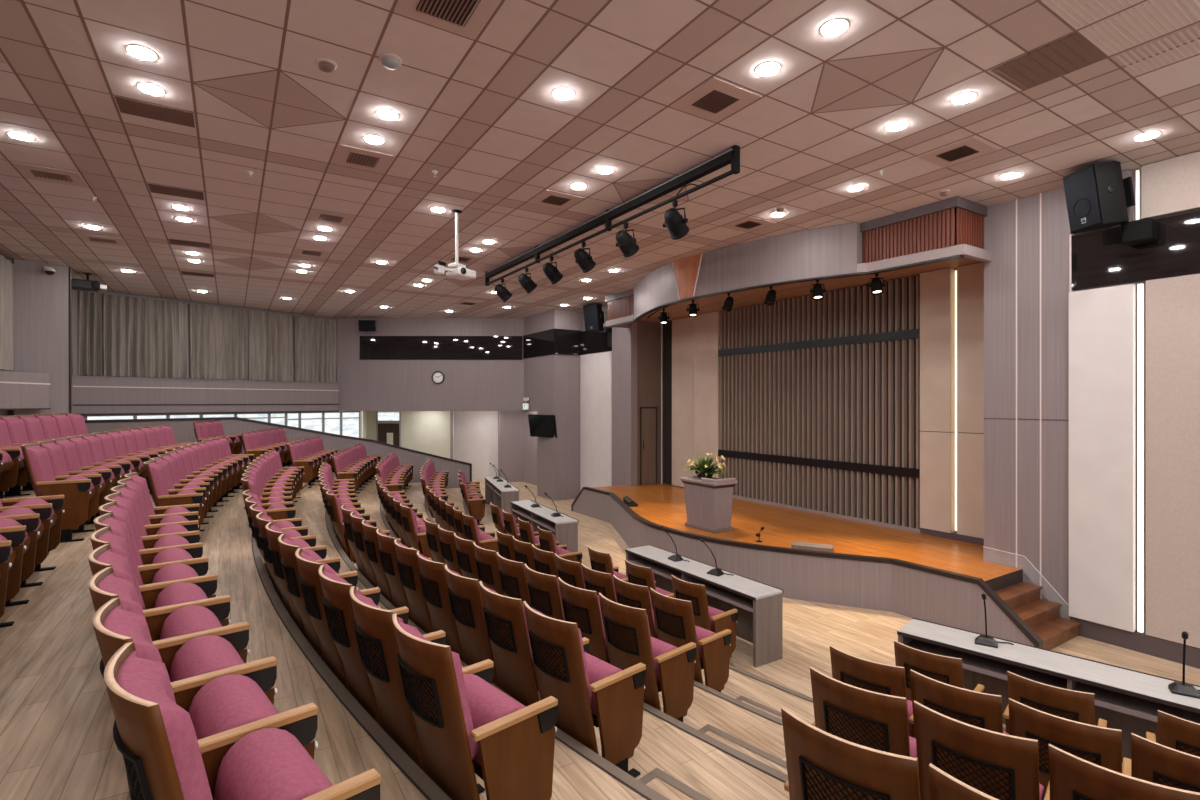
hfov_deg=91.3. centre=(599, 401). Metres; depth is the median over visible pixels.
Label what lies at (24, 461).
grille
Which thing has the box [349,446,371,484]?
seat
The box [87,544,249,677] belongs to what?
seat
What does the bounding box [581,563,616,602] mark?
seat
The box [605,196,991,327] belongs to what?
canopy
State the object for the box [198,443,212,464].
cushion
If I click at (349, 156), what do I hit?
ceiling vent
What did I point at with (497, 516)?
cushion
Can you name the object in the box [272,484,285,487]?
seat cushion
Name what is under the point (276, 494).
seat cushion
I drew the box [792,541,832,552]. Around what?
floor monitor
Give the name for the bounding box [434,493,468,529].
seat
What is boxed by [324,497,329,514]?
grille
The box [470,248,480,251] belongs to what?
recessed light
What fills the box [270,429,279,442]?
cushion
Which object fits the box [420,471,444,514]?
seat
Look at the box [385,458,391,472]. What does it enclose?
cushion
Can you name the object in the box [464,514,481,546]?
cushion
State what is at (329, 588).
cushion
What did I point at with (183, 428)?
wall
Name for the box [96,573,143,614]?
cushion
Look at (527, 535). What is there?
cushion
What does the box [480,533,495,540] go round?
seat cushion
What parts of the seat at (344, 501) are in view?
armrest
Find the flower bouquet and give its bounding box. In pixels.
[683,452,730,477]
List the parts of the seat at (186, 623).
armrest, panel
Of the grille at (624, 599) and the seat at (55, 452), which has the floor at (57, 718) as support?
the seat at (55, 452)
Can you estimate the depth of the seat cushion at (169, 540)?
4.32 m
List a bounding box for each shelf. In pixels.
[493,489,500,496]
[512,509,531,519]
[532,519,554,531]
[629,558,681,579]
[689,579,752,611]
[907,639,1066,688]
[1074,682,1199,723]
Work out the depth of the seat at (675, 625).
4.96 m
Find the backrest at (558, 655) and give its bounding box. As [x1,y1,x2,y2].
[532,608,592,703]
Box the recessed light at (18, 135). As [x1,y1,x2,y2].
[7,131,34,140]
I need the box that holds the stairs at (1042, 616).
[995,582,1080,649]
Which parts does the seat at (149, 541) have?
panel, armrest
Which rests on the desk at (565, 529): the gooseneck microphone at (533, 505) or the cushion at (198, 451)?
the gooseneck microphone at (533, 505)
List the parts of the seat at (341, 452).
panel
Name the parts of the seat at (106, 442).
armrest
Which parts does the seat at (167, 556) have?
panel, armrest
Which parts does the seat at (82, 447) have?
panel, armrest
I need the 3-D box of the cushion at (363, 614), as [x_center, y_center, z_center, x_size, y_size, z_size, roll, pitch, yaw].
[-1.018,1.173,2.752,0.208,0.488,0.438,0,0,-42]
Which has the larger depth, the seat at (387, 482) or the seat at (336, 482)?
the seat at (387, 482)
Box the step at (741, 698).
[736,695,781,718]
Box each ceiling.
[0,0,1199,317]
[640,257,982,321]
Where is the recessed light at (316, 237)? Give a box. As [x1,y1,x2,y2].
[313,236,326,239]
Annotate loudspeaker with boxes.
[358,320,375,330]
[583,304,604,331]
[1063,161,1135,233]
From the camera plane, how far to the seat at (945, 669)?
4.42 m
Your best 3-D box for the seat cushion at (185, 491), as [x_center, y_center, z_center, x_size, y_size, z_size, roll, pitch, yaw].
[-4.694,1.143,6.656,0.253,0.266,0.428,0,0,-31]
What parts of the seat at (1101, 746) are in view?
armrest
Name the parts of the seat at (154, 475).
armrest, panel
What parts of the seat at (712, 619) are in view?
armrest, panel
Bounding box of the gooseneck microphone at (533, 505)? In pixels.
[525,485,541,507]
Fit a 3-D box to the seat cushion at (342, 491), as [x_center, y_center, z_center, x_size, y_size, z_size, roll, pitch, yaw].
[-4.275,1.629,9.792,0.253,0.266,0.428,0,0,-25]
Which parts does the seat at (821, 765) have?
armrest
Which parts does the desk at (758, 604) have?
panel, modesty panel, panel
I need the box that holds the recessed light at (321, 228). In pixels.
[318,227,331,230]
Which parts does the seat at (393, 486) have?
panel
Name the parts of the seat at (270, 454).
panel, armrest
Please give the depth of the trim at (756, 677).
5.42 m
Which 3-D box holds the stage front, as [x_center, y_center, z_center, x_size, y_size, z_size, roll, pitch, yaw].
[1.546,2.478,10.534,1.468,0.705,10.380,0,0,-32]
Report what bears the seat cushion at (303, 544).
on the seat at (321, 551)
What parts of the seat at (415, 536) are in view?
panel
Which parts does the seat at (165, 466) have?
panel, armrest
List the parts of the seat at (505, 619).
armrest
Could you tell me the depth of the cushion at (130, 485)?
5.07 m
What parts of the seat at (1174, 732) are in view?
armrest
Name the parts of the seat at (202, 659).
armrest, panel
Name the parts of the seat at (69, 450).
panel, armrest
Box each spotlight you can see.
[494,278,512,301]
[518,267,536,293]
[543,256,562,284]
[574,241,595,272]
[615,222,638,257]
[658,309,669,324]
[662,200,689,239]
[687,300,698,316]
[722,293,733,311]
[764,286,775,305]
[810,280,825,299]
[868,274,884,294]
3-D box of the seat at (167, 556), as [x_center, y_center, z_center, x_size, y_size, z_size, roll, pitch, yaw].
[-2.914,1.139,3.842,0.562,0.950,0.512,0,0,-38]
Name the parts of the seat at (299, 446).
panel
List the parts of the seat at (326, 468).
armrest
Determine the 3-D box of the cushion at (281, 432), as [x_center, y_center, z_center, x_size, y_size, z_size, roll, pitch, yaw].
[-8.191,0.930,15.080,0.208,0.488,0.438,0,0,-11]
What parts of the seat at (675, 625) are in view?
armrest, panel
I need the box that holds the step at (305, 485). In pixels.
[296,482,308,495]
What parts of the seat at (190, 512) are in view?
panel, panel, armrest, armrest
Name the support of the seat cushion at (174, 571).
on the seat at (169, 574)
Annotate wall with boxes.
[0,254,9,415]
[72,290,338,413]
[85,417,471,488]
[337,318,523,410]
[360,411,453,458]
[450,411,536,485]
[524,309,582,500]
[583,306,636,485]
[637,320,660,484]
[663,268,956,531]
[984,168,1199,633]
[1119,170,1132,224]
[1141,151,1199,218]
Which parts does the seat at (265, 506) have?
armrest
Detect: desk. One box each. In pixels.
[485,476,519,517]
[510,500,578,552]
[625,545,783,666]
[897,618,1199,761]
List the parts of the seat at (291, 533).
armrest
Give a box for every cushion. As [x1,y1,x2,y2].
[0,419,11,445]
[0,449,11,462]
[0,507,41,530]
[0,518,27,538]
[0,535,12,552]
[2,417,28,443]
[2,446,23,458]
[12,498,53,518]
[20,416,44,440]
[26,445,55,495]
[41,442,68,475]
[56,440,81,470]
[64,475,93,490]
[70,438,93,466]
[76,471,104,484]
[83,436,104,462]
[89,466,114,479]
[95,549,141,607]
[96,434,116,458]
[96,531,145,609]
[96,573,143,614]
[100,463,124,474]
[100,517,143,584]
[102,605,162,662]
[104,505,142,565]
[107,432,126,455]
[110,495,144,549]
[113,459,133,470]
[116,487,147,535]
[116,651,212,799]
[119,430,137,453]
[122,456,143,466]
[123,480,150,524]
[129,475,154,514]
[130,429,147,450]
[133,453,150,460]
[141,428,157,448]
[148,462,168,505]
[151,427,166,446]
[152,548,192,563]
[152,563,197,582]
[153,535,189,547]
[154,582,207,607]
[156,459,174,488]
[156,524,187,534]
[159,514,187,523]
[160,605,221,639]
[161,426,175,444]
[162,455,180,483]
[164,506,189,513]
[169,452,186,479]
[170,635,243,681]
[177,450,192,474]
[177,489,196,493]
[182,484,200,488]
[184,447,198,470]
[187,479,204,483]
[189,674,278,739]
[191,445,205,467]
[193,475,211,486]
[194,422,207,441]
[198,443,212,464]
[199,471,217,480]
[203,422,215,436]
[205,441,218,461]
[206,468,222,477]
[212,421,224,435]
[212,439,225,458]
[214,728,332,799]
[219,438,231,456]
[242,433,254,453]
[245,474,261,503]
[245,478,258,498]
[246,492,259,501]
[248,470,262,497]
[249,432,260,447]
[249,466,263,492]
[249,499,264,509]
[253,463,266,487]
[253,506,270,518]
[256,431,266,445]
[257,460,268,483]
[260,458,271,479]
[260,515,280,528]
[263,430,273,444]
[264,455,274,475]
[267,453,278,472]
[267,503,287,516]
[268,498,284,502]
[269,492,283,496]
[269,525,292,540]
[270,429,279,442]
[270,488,284,491]
[272,451,282,469]
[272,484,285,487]
[275,480,287,482]
[275,520,294,527]
[276,428,286,441]
[282,537,309,555]
[283,529,300,537]
[289,444,299,466]
[293,538,309,547]
[294,442,303,457]
[299,441,308,455]
[299,552,332,573]
[303,549,321,559]
[304,440,313,453]
[310,439,318,452]
[315,437,323,450]
[317,562,337,573]
[321,469,331,488]
[323,466,332,485]
[323,569,361,594]
[326,463,334,482]
[328,492,345,533]
[333,455,341,478]
[336,454,344,469]
[337,486,347,489]
[337,490,348,493]
[338,494,350,498]
[340,452,347,466]
[341,499,352,503]
[343,450,351,464]
[344,504,354,508]
[347,448,354,462]
[351,447,358,460]
[355,446,362,458]
[355,591,402,622]
[359,444,366,456]
[377,467,385,483]
[379,465,386,480]
[381,462,387,477]
[383,460,389,475]
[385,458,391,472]
[387,457,394,470]
[390,455,396,468]
[393,453,399,466]
[402,505,419,543]
[417,520,424,525]
[419,526,425,544]
[425,464,431,477]
[427,462,433,474]
[429,460,435,472]
[462,483,469,504]
[463,674,524,765]
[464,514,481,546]
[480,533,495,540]
[492,504,504,531]
[504,511,518,539]
[519,518,536,547]
[553,534,557,554]
[557,547,571,554]
[584,652,621,715]
[598,596,606,649]
[614,571,626,578]
[647,616,655,670]
[649,591,655,634]
[651,637,677,683]
[656,587,670,594]
[695,625,715,663]
[708,606,723,631]
[907,700,912,736]
[909,736,916,757]
[1039,783,1045,799]
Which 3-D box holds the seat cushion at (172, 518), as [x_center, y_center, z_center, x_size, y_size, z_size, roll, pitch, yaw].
[-3.719,1.143,5.126,0.253,0.266,0.428,0,0,-34]
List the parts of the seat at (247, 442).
panel, armrest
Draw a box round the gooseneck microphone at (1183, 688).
[1168,631,1199,698]
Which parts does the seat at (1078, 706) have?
armrest, panel, armrest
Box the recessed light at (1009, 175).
[1000,172,1019,178]
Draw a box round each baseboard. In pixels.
[921,528,983,544]
[1070,616,1199,668]
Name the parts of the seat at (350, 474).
armrest, panel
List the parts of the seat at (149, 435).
armrest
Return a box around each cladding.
[580,351,611,490]
[672,317,693,486]
[694,311,719,477]
[920,268,955,532]
[957,262,983,538]
[1069,284,1135,631]
[1146,274,1199,647]
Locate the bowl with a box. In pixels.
[695,471,713,477]
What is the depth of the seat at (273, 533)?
4.20 m
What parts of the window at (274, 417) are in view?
pane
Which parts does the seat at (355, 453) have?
panel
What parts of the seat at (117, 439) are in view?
panel, armrest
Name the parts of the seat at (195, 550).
panel, armrest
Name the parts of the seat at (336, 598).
armrest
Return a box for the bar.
[485,145,739,285]
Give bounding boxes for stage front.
[571,487,1042,647]
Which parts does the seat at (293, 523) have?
armrest, armrest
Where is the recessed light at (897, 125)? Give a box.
[885,121,908,130]
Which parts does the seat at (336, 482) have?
armrest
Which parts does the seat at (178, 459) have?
panel, armrest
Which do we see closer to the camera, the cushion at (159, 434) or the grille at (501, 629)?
the grille at (501, 629)
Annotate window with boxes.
[85,414,134,419]
[135,414,167,418]
[168,413,201,417]
[202,413,235,417]
[236,412,268,421]
[269,412,285,424]
[286,412,299,427]
[300,412,323,431]
[324,411,340,434]
[341,411,359,437]
[360,336,522,359]
[523,329,581,358]
[582,327,611,354]
[1069,211,1199,291]
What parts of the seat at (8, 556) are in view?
panel, armrest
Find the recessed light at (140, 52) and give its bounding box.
[125,45,157,60]
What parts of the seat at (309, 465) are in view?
armrest, panel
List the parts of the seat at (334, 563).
armrest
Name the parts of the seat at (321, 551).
armrest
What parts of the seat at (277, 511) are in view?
panel, armrest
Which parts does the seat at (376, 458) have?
panel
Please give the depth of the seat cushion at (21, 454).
6.91 m
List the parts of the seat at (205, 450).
panel, armrest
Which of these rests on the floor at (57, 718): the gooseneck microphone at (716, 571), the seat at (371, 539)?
the seat at (371, 539)
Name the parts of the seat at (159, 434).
armrest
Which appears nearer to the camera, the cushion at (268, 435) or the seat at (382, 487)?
the seat at (382, 487)
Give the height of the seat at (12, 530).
0.950 m
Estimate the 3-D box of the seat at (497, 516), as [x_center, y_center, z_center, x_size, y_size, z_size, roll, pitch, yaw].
[-1.747,2.355,10.890,0.562,0.950,0.560,0,0,-25]
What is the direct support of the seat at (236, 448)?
on the floor at (57, 718)
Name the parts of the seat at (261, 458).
armrest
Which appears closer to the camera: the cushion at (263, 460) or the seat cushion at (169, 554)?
the seat cushion at (169, 554)
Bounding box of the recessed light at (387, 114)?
[376,109,398,119]
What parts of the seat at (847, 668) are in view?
armrest, panel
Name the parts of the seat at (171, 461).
panel, armrest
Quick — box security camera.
[44,266,54,274]
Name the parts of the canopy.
shadow trim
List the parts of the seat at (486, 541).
armrest, panel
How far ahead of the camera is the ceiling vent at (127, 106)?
5.37 m
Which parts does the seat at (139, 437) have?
armrest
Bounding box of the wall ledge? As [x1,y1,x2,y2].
[0,371,48,408]
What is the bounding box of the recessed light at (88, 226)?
[84,225,100,228]
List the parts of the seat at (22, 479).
panel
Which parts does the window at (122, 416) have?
pane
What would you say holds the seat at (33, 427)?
on the floor at (57, 718)
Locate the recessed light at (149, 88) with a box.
[136,82,165,94]
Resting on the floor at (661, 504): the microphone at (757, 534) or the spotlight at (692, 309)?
the microphone at (757, 534)
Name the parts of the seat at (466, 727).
armrest, panel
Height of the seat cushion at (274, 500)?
0.266 m
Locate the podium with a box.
[680,476,736,532]
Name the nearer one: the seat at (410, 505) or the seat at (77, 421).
the seat at (77, 421)
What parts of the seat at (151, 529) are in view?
panel, armrest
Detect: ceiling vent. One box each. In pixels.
[12,162,87,187]
[77,233,126,246]
[115,96,194,127]
[148,184,203,199]
[169,239,209,247]
[181,271,213,276]
[293,247,330,258]
[307,209,354,225]
[331,144,394,173]
[395,0,499,39]
[443,254,479,263]
[456,301,480,305]
[528,190,584,209]
[670,77,761,122]
[722,216,775,231]
[917,137,998,167]
[991,33,1105,89]
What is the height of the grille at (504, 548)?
0.196 m
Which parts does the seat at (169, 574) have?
panel, armrest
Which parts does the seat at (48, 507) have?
panel, armrest, armrest, panel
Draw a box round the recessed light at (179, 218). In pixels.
[176,217,191,221]
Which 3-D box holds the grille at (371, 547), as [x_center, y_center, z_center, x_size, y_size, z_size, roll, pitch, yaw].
[-2.180,1.393,5.550,0.078,0.196,0.311,0,0,-36]
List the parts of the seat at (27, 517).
armrest, panel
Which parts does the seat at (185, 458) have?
panel, armrest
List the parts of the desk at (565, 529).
panel, panel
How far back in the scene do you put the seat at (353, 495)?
9.62 m
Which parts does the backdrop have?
rail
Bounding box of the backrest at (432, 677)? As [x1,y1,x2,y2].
[397,619,478,758]
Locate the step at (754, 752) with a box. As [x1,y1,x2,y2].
[699,724,787,774]
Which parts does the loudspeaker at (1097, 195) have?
handle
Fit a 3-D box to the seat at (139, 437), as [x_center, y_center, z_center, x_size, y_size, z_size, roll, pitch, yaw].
[-7.240,0.896,9.438,0.562,0.950,0.512,0,0,-23]
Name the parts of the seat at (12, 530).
armrest, panel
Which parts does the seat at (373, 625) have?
armrest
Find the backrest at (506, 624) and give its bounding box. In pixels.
[486,587,534,670]
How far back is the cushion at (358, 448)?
15.65 m
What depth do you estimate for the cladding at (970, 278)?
9.04 m
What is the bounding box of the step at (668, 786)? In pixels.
[638,767,710,799]
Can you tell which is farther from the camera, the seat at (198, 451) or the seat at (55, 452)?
the seat at (198, 451)
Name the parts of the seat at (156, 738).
armrest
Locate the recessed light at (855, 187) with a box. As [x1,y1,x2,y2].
[847,185,863,190]
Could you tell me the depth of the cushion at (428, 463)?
16.14 m
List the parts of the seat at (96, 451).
armrest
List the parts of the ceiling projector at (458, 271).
mount arm, ceiling plate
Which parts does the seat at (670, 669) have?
armrest, panel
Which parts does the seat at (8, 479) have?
panel, armrest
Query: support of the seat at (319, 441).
on the floor at (57, 718)
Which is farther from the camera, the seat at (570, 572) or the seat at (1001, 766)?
the seat at (570, 572)
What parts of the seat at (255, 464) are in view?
armrest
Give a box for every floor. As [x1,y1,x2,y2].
[0,453,1199,799]
[595,483,1022,590]
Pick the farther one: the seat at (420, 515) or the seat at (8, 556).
the seat at (420, 515)
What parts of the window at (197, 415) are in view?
pane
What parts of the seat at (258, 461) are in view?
armrest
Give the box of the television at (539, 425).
[528,414,556,437]
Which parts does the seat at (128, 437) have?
armrest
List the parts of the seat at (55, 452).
panel, armrest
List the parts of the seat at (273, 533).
armrest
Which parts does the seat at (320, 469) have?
armrest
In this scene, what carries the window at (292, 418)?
in the wall at (80, 395)
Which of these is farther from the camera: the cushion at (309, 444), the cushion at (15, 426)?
the cushion at (309, 444)
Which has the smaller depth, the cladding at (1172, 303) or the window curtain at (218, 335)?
the cladding at (1172, 303)
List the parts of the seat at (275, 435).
panel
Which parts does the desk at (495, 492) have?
panel, panel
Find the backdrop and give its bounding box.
[718,275,920,532]
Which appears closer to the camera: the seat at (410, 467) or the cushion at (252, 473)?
the cushion at (252, 473)
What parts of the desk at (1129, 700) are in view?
panel, modesty panel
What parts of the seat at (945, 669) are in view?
armrest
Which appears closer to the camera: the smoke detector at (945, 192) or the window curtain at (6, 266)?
the smoke detector at (945, 192)
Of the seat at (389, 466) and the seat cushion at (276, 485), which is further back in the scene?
the seat at (389, 466)
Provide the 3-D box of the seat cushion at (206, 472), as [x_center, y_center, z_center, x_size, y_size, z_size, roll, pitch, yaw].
[-5.638,1.143,8.397,0.253,0.266,0.428,0,0,-26]
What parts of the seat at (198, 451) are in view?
panel, armrest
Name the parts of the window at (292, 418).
pane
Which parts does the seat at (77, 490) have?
armrest, panel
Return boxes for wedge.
[623,496,637,506]
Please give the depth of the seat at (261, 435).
13.63 m
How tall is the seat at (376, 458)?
0.950 m
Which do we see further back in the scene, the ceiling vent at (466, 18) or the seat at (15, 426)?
the seat at (15, 426)
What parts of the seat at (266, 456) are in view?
panel, armrest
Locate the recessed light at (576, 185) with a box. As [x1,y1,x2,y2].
[571,183,586,188]
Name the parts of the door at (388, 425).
transom pane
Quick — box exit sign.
[523,397,528,409]
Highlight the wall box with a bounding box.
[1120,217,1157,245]
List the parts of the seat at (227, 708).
panel, armrest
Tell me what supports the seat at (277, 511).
on the floor at (57, 718)
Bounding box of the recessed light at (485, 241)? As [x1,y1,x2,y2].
[483,240,494,243]
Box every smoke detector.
[316,57,336,72]
[379,53,401,69]
[775,206,784,212]
[939,189,949,195]
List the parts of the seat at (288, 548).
armrest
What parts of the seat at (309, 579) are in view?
armrest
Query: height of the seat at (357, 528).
0.950 m
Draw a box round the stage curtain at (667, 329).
[663,320,671,483]
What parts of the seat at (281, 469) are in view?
panel, armrest, panel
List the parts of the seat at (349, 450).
panel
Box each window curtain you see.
[0,255,13,370]
[73,290,101,375]
[103,294,144,376]
[145,299,188,377]
[190,304,247,379]
[249,311,293,380]
[294,316,336,381]
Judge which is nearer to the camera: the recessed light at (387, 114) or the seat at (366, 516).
the recessed light at (387, 114)
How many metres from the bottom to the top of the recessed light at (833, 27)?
0.020 m
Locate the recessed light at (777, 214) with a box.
[771,212,784,216]
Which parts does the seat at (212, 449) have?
panel, armrest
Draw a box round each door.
[376,411,400,446]
[640,407,656,484]
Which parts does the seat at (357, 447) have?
panel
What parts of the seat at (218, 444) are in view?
panel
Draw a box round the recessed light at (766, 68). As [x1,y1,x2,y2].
[755,61,780,75]
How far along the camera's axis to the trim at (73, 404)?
15.21 m
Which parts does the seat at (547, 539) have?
armrest, panel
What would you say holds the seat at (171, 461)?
on the floor at (57, 718)
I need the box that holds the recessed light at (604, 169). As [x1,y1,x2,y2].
[596,166,612,172]
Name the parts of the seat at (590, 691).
armrest, panel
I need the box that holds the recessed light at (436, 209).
[431,207,444,211]
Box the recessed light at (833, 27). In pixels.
[820,18,849,36]
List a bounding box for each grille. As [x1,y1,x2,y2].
[23,460,29,480]
[100,659,104,677]
[113,720,152,799]
[145,475,151,494]
[247,514,255,537]
[252,522,262,549]
[258,532,272,562]
[268,544,284,578]
[281,558,299,596]
[298,575,321,619]
[322,595,350,647]
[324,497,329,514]
[328,504,335,521]
[343,519,353,541]
[352,527,363,551]
[353,621,389,682]
[364,536,377,562]
[378,546,394,575]
[381,495,385,507]
[384,499,390,513]
[389,504,395,518]
[394,509,401,525]
[396,558,415,590]
[397,654,443,728]
[401,514,409,531]
[419,572,441,607]
[426,531,437,551]
[430,498,435,510]
[435,503,440,515]
[439,539,452,561]
[440,507,446,520]
[446,511,453,526]
[447,588,474,627]
[454,517,462,532]
[456,548,471,572]
[463,523,472,539]
[475,558,493,584]
[483,607,516,652]
[491,511,497,523]
[497,541,510,559]
[499,570,520,598]
[503,518,511,532]
[514,549,528,566]
[519,527,528,542]
[527,583,552,615]
[528,631,569,682]
[534,558,550,574]
[539,537,549,551]
[557,569,575,586]
[562,598,591,633]
[583,305,597,330]
[585,580,605,596]
[590,559,605,572]
[604,616,639,655]
[617,592,641,608]
[628,573,646,585]
[655,607,685,638]
[675,590,699,615]
[799,756,890,799]
[823,701,889,752]
[840,671,890,694]
[904,663,949,688]
[923,699,984,728]
[931,740,1015,799]
[1020,697,1078,721]
[1025,731,1100,774]
[1063,166,1100,231]
[1073,790,1093,799]
[1153,771,1199,791]
[1175,740,1199,756]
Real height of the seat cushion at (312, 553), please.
0.266 m
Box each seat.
[0,415,36,490]
[0,417,32,496]
[0,446,24,498]
[0,449,13,473]
[0,495,64,587]
[0,507,44,606]
[0,518,30,627]
[0,535,16,617]
[18,415,50,442]
[20,443,95,542]
[34,414,59,440]
[37,440,106,532]
[51,413,73,437]
[52,438,116,524]
[66,413,87,435]
[66,436,125,516]
[79,434,135,473]
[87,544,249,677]
[88,567,276,712]
[90,526,230,640]
[92,432,144,474]
[92,598,317,799]
[94,513,217,609]
[98,501,208,584]
[104,492,202,564]
[104,642,380,799]
[105,430,150,481]
[110,484,199,548]
[117,478,197,535]
[118,429,159,484]
[124,472,199,526]
[128,428,167,488]
[138,427,175,450]
[143,460,202,529]
[149,425,182,448]
[150,457,205,538]
[158,453,209,531]
[160,424,195,445]
[165,451,214,524]
[173,448,218,517]
[180,446,223,511]
[187,444,228,506]
[193,421,216,441]
[195,442,234,501]
[202,421,232,446]
[202,440,239,496]
[209,438,245,492]
[211,420,241,454]
[217,437,253,488]
[241,432,268,459]
[241,476,295,519]
[242,472,292,509]
[242,490,307,577]
[244,468,291,503]
[245,496,315,590]
[246,465,290,497]
[249,431,273,449]
[249,462,291,495]
[249,503,326,602]
[253,459,292,494]
[255,430,282,454]
[256,456,293,497]
[256,512,340,618]
[260,454,295,500]
[262,429,287,462]
[265,452,298,505]
[265,522,357,637]
[269,428,289,466]
[269,449,303,501]
[276,427,296,465]
[278,534,379,661]
[287,443,315,487]
[292,441,319,484]
[295,548,408,690]
[299,440,323,481]
[303,439,327,479]
[308,438,331,464]
[313,436,339,471]
[318,470,355,531]
[318,474,357,502]
[318,565,445,727]
[319,467,353,493]
[319,477,360,533]
[320,465,353,489]
[320,481,364,541]
[322,462,354,485]
[323,486,369,558]
[326,490,376,562]
[331,454,357,492]
[334,452,359,496]
[337,451,362,492]
[341,449,365,489]
[341,505,400,578]
[345,448,368,487]
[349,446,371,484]
[350,512,414,586]
[350,586,493,793]
[353,445,375,481]
[357,443,380,479]
[362,520,431,605]
[375,466,402,491]
[375,474,406,515]
[375,478,408,522]
[376,528,411,620]
[377,464,402,483]
[377,481,412,528]
[378,461,402,489]
[380,459,403,490]
[380,485,416,533]
[382,457,405,490]
[383,489,422,537]
[385,456,406,487]
[387,493,429,544]
[388,454,409,491]
[391,452,413,488]
[392,613,557,799]
[393,497,424,553]
[394,539,432,633]
[400,503,433,560]
[417,551,463,661]
[420,469,443,488]
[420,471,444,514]
[420,474,445,513]
[421,467,443,485]
[421,477,447,517]
[422,465,443,482]
[424,463,444,483]
[424,517,445,564]
[425,461,445,487]
[426,486,457,523]
[427,459,448,491]
[429,489,462,526]
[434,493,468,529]
[438,525,461,575]
[439,497,450,530]
[445,502,484,535]
[445,564,498,686]
[453,507,494,539]
[454,533,480,580]
[458,473,479,490]
[458,477,481,516]
[459,470,479,485]
[460,482,485,524]
[462,512,499,554]
[473,542,503,595]
[479,581,588,706]
[490,502,518,533]
[496,529,515,560]
[496,552,531,607]
[502,509,538,540]
[512,536,535,570]
[518,517,558,549]
[523,601,645,777]
[524,564,564,620]
[532,544,557,578]
[537,526,581,562]
[554,553,584,588]
[558,577,608,662]
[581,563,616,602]
[588,546,627,581]
[598,593,695,721]
[613,575,656,638]
[625,559,673,608]
[650,588,730,691]
[671,575,737,665]
[781,707,920,799]
[810,667,916,757]
[830,645,914,737]
[894,640,984,700]
[910,669,1008,737]
[914,701,1049,799]
[929,763,998,799]
[1003,671,1106,734]
[1009,698,1130,790]
[1049,744,1199,799]
[1131,733,1199,792]
[1146,710,1199,756]
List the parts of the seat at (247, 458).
panel, armrest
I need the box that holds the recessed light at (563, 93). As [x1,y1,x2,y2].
[552,87,574,99]
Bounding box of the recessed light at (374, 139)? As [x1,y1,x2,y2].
[363,135,383,143]
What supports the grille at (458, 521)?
attached to the seat at (458, 517)
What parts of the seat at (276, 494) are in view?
armrest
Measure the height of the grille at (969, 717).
0.196 m
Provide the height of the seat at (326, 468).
0.950 m
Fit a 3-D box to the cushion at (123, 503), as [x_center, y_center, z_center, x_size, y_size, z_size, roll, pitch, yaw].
[-3.354,0.930,4.164,0.208,0.488,0.438,0,0,-37]
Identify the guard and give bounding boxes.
[983,546,1068,605]
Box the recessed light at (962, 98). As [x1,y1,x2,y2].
[951,92,976,103]
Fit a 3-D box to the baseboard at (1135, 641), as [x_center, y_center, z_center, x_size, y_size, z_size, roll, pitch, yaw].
[7.752,2.725,4.063,0.050,0.210,7.415,0,0,-32]
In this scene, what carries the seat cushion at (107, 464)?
on the seat at (82, 447)
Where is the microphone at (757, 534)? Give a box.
[756,526,763,541]
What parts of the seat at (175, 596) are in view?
armrest, panel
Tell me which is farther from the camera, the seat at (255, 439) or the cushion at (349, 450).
the cushion at (349, 450)
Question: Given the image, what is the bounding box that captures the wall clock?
[432,371,444,383]
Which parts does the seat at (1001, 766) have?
armrest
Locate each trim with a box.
[0,381,50,384]
[0,408,50,409]
[69,267,71,412]
[73,386,338,390]
[73,404,338,414]
[126,768,132,799]
[251,535,451,799]
[325,511,668,799]
[380,502,787,782]
[425,499,782,724]
[463,499,812,701]
[661,325,662,483]
[984,418,1068,420]
[1016,199,1016,567]
[1040,193,1040,585]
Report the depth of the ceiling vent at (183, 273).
12.21 m
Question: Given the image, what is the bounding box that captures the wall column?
[10,259,68,415]
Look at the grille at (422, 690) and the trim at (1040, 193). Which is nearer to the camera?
the grille at (422, 690)
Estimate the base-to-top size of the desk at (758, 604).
0.757 m
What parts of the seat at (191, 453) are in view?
panel, armrest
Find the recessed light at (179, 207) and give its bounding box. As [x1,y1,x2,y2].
[172,205,189,209]
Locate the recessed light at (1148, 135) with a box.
[1134,131,1160,139]
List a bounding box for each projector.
[72,273,106,291]
[434,209,475,279]
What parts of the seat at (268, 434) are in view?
panel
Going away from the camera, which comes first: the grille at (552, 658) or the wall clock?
the grille at (552, 658)
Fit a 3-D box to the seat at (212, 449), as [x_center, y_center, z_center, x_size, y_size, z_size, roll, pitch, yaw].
[-6.540,1.139,10.141,0.562,0.950,0.512,0,0,-22]
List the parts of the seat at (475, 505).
panel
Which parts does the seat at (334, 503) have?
panel, armrest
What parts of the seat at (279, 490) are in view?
armrest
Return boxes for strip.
[955,270,956,530]
[1135,169,1140,219]
[1137,283,1144,632]
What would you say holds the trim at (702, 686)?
attached to the floor at (57, 718)
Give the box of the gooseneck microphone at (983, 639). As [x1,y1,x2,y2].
[975,593,1013,647]
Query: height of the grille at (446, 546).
0.196 m
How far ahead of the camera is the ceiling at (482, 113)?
5.67 m
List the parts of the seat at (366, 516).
panel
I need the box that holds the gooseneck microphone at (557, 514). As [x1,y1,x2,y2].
[544,492,563,516]
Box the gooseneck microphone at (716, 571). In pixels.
[700,538,733,575]
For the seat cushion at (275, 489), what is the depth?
8.41 m
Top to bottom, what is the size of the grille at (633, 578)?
0.196 m
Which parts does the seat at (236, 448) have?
panel, panel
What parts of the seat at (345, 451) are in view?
panel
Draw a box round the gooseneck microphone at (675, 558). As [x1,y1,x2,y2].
[661,526,688,561]
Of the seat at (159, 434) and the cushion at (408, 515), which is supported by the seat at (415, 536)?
the cushion at (408, 515)
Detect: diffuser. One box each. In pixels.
[1136,170,1138,219]
[1138,284,1142,631]

